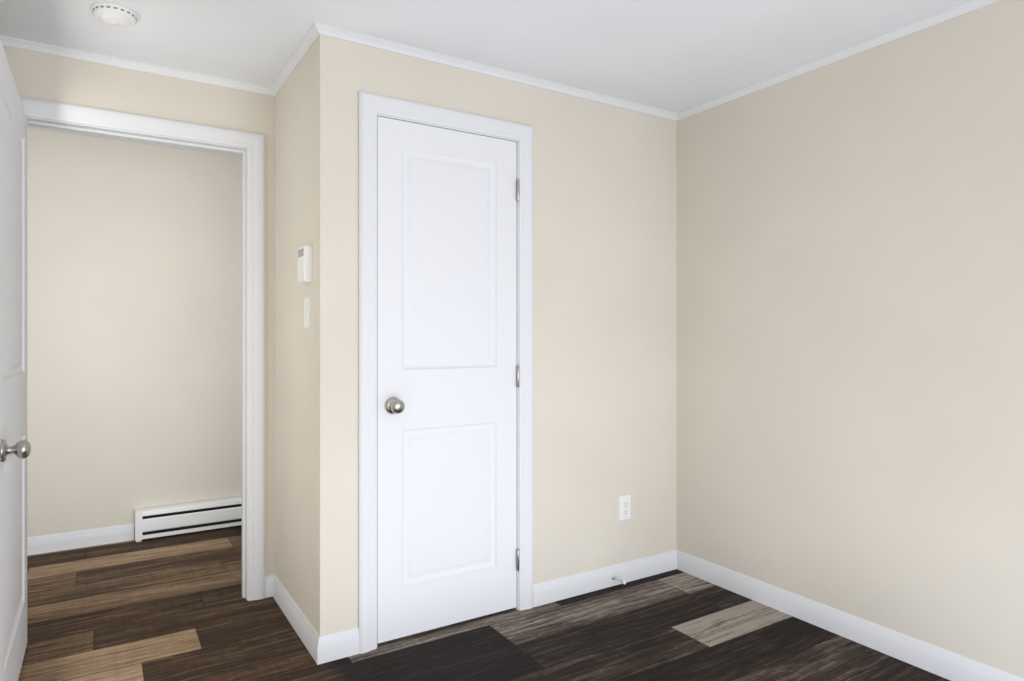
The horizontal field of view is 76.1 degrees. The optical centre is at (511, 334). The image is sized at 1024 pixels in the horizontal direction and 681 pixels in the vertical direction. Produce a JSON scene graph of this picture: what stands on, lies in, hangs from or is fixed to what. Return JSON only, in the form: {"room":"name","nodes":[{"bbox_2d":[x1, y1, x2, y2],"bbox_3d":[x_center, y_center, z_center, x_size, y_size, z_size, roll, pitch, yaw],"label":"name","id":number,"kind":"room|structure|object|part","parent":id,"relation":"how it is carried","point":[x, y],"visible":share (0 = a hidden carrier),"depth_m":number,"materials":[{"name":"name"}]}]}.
{"room":"empty bedroom","nodes":[
{"label":"empty bedroom","id":0,"kind":"room"},
{"bbox_2d":[27,128,241,538],"bbox_3d":[-1.748,0.035,4.198,7.500,2.330,0.110,0,0,-32],"label":"wall","id":1,"kind":"structure","parent":0,"point":[134,325],"depth_m":3.82,"materials":[{"name":"paint"}]},
{"bbox_2d":[27,523,133,554],"bbox_3d":[-1.715,1.153,4.146,7.500,0.095,0.013,0,0,-32],"label":"baseboard","id":2,"kind":"structure","parent":1,"relation":"attached to","point":[74,539],"depth_m":3.69,"materials":[{"name":"white wood"}]},
{"bbox_2d":[2,45,274,575],"bbox_3d":[-1.605,0.035,2.764,1.138,2.330,0.110,0,0,-32],"label":"wall","id":3,"kind":"structure","parent":0,"point":[49,77],"depth_m":2.83,"materials":[{"name":"beige paint"}]},
{"bbox_2d":[0,40,30,680],"bbox_3d":[-1.666,0.175,2.166,0.171,2.025,0.832,0,0,-32],"label":"hall door","id":4,"kind":"structure","parent":3,"relation":"in","point":[15,448],"depth_m":2.14,"materials":[{"name":"white paint"}]},
{"bbox_3d":[-1.471,0.332,1.855,0.171,0.066,0.096,0,0,-32],"label":"knob","id":5,"kind":"part","parent":4,"relation":"part of","materials":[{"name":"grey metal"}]},
{"bbox_2d":[0,35,267,94],"bbox_3d":[-1.557,-1.116,2.715,1.108,0.028,0.026,0,0,-32],"label":"crown molding","id":6,"kind":"structure","parent":3,"relation":"attached to","point":[6,41],"depth_m":2.70,"materials":[{"name":"white wood"}]},
{"bbox_2d":[20,97,264,600],"bbox_3d":[-1.576,0.142,2.772,0.986,2.115,0.128,0,0,-32],"label":"door frame","id":7,"kind":"structure","parent":3,"relation":"attached to","point":[254,143],"depth_m":2.96,"materials":[{"name":"white wood"}]},
{"bbox_2d":[275,46,311,624],"bbox_3d":[-0.911,0.035,2.831,0.110,2.330,0.735,0,0,-32],"label":"wall","id":8,"kind":"structure","parent":0,"point":[293,348],"depth_m":2.73,"materials":[{"name":"beige paint"}]},
{"bbox_2d":[268,33,314,95],"bbox_3d":[-0.901,-1.116,2.687,0.026,0.028,0.690,0,0,-32],"label":"crown molding","id":9,"kind":"structure","parent":8,"relation":"attached to","point":[305,44],"depth_m":2.71,"materials":[{"name":"white wood"}]},
{"bbox_2d":[265,574,328,664],"bbox_3d":[-0.907,1.153,2.696,0.028,0.095,0.748,0,0,-32],"label":"baseboard","id":10,"kind":"structure","parent":8,"relation":"attached to","point":[317,646],"depth_m":2.61,"materials":[{"name":"white wood"}]},
{"bbox_2d":[298,245,311,283],"bbox_3d":[-0.800,-0.270,2.521,0.033,0.140,0.109,0,0,-32],"label":"thermostat","id":11,"kind":"object","parent":8,"relation":"attached to","point":[305,264],"visible":1,"depth_m":2.48,"materials":[{"name":"white plastic"}]},
{"bbox_2d":[304,297,309,327],"bbox_3d":[-0.799,-0.086,2.538,0.012,0.117,0.075,0,0,-32],"label":"switch plate","id":12,"kind":"object","parent":8,"relation":"attached to","point":[306,312],"visible":1,"depth_m":2.52,"materials":[{"name":"white plastic"}]},
{"bbox_2d":[18,525,949,680],"bbox_3d":[-0.170,1.250,1.682,7.500,0.100,6.050,0,0,-32],"label":"floor","id":13,"kind":"structure","parent":0,"point":[675,625],"depth_m":2.60,"materials":[{"name":"wood"}]},
{"bbox_2d":[135,496,241,541],"bbox_3d":[-1.651,1.110,4.151,1.285,0.180,0.073,0,0,-32],"label":"baseboard heater","id":14,"kind":"object","parent":13,"relation":"on","point":[165,520],"visible":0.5,"depth_m":3.93,"materials":[{"name":"white metal"}]},
{"bbox_2d":[0,0,969,156],"bbox_3d":[-0.170,-1.180,1.682,7.500,0.100,6.050,0,0,-32],"label":"ceiling","id":15,"kind":"structure","parent":0,"point":[676,56],"depth_m":2.45,"materials":[{"name":"paint"}]},
{"bbox_2d":[91,2,138,26],"bbox_3d":[-1.390,-1.109,2.292,0.144,0.042,0.144,0,0,-32],"label":"smoke detector","id":16,"kind":"object","parent":15,"relation":"attached to","point":[114,14],"visible":1,"depth_m":2.26,"materials":[{"name":"white plastic"}]},
{"bbox_2d":[312,34,676,635],"bbox_3d":[0.043,0.035,2.931,1.832,2.330,0.110,0,0,-32],"label":"wall","id":17,"kind":"structure","parent":0,"point":[604,307],"depth_m":2.99,"materials":[{"name":"beige paint"}]},
{"bbox_2d":[358,91,532,653],"bbox_3d":[-0.276,0.169,2.731,0.676,2.063,0.110,0,0,-32],"label":"door frame","id":18,"kind":"structure","parent":17,"relation":"attached to","point":[433,125],"depth_m":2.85,"materials":[{"name":"white wood"}]},
{"bbox_2d":[377,116,516,642],"bbox_3d":[-0.240,0.173,2.673,0.634,2.030,0.103,0,0,-32],"label":"closet door","id":19,"kind":"structure","parent":17,"relation":"in","point":[446,377],"depth_m":2.67,"materials":[{"name":"white paint"}]},
{"bbox_3d":[-0.447,0.275,2.522,0.066,0.066,0.068,0,0,-32],"label":"knob","id":20,"kind":"part","parent":19,"relation":"part of","materials":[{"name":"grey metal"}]},
{"bbox_2d":[308,22,677,120],"bbox_3d":[0.056,-1.116,2.859,1.828,0.028,0.026,0,0,-32],"label":"crown molding","id":21,"kind":"structure","parent":17,"relation":"attached to","point":[316,30],"depth_m":2.72,"materials":[{"name":"white wood"}]},
{"bbox_2d":[517,179,518,570],"bbox_3d":[0.019,0.175,2.859,0.012,1.702,0.038,0,0,-32],"label":"closet door hinges","id":22,"kind":"object","parent":17,"relation":"attached to","point":[517,375],"visible":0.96,"depth_m":2.84,"materials":[{"name":"grey metal"}]},
{"bbox_2d":[533,549,676,606],"bbox_3d":[0.458,1.153,3.120,0.868,0.095,0.013,0,0,-32],"label":"baseboard","id":23,"kind":"structure","parent":17,"relation":"attached to","point":[546,592],"depth_m":3.09,"materials":[{"name":"white wood"}]},
{"bbox_2d":[612,575,625,584],"bbox_3d":[0.508,1.160,3.095,0.022,0.022,0.081,0,0,-32],"label":"door stop","id":24,"kind":"object","parent":23,"relation":"attached to","point":[614,578],"visible":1,"depth_m":3.09,"materials":[{"name":"silver metal"}]},
{"bbox_2d":[619,495,630,520],"bbox_3d":[0.550,0.840,3.179,0.075,0.117,0.008,0,0,-32],"label":"electrical outlet plate","id":25,"kind":"object","parent":17,"relation":"attached to","point":[625,507],"visible":1,"depth_m":3.18,"materials":[{"name":"white plastic"}]},
{"bbox_2d":[677,0,1023,678],"bbox_3d":[1.711,0.035,2.100,0.110,2.330,4.760,0,0,-32],"label":"wall","id":26,"kind":"structure","parent":0,"point":[850,334],"depth_m":2.52,"materials":[{"name":"beige paint"}]},
{"bbox_2d":[676,0,1000,119],"bbox_3d":[1.849,-1.116,1.752,0.026,0.028,3.805,0,0,-32],"label":"crown molding","id":27,"kind":"structure","parent":26,"relation":"attached to","point":[966,7],"depth_m":2.58,"materials":[{"name":"white wood"}]},
{"bbox_2d":[677,550,1023,680],"bbox_3d":[1.854,1.153,1.755,0.013,0.095,3.805,0,0,-32],"label":"baseboard","id":28,"kind":"structure","parent":26,"relation":"attached to","point":[941,662],"depth_m":2.58,"materials":[{"name":"white wood"}]}
]}

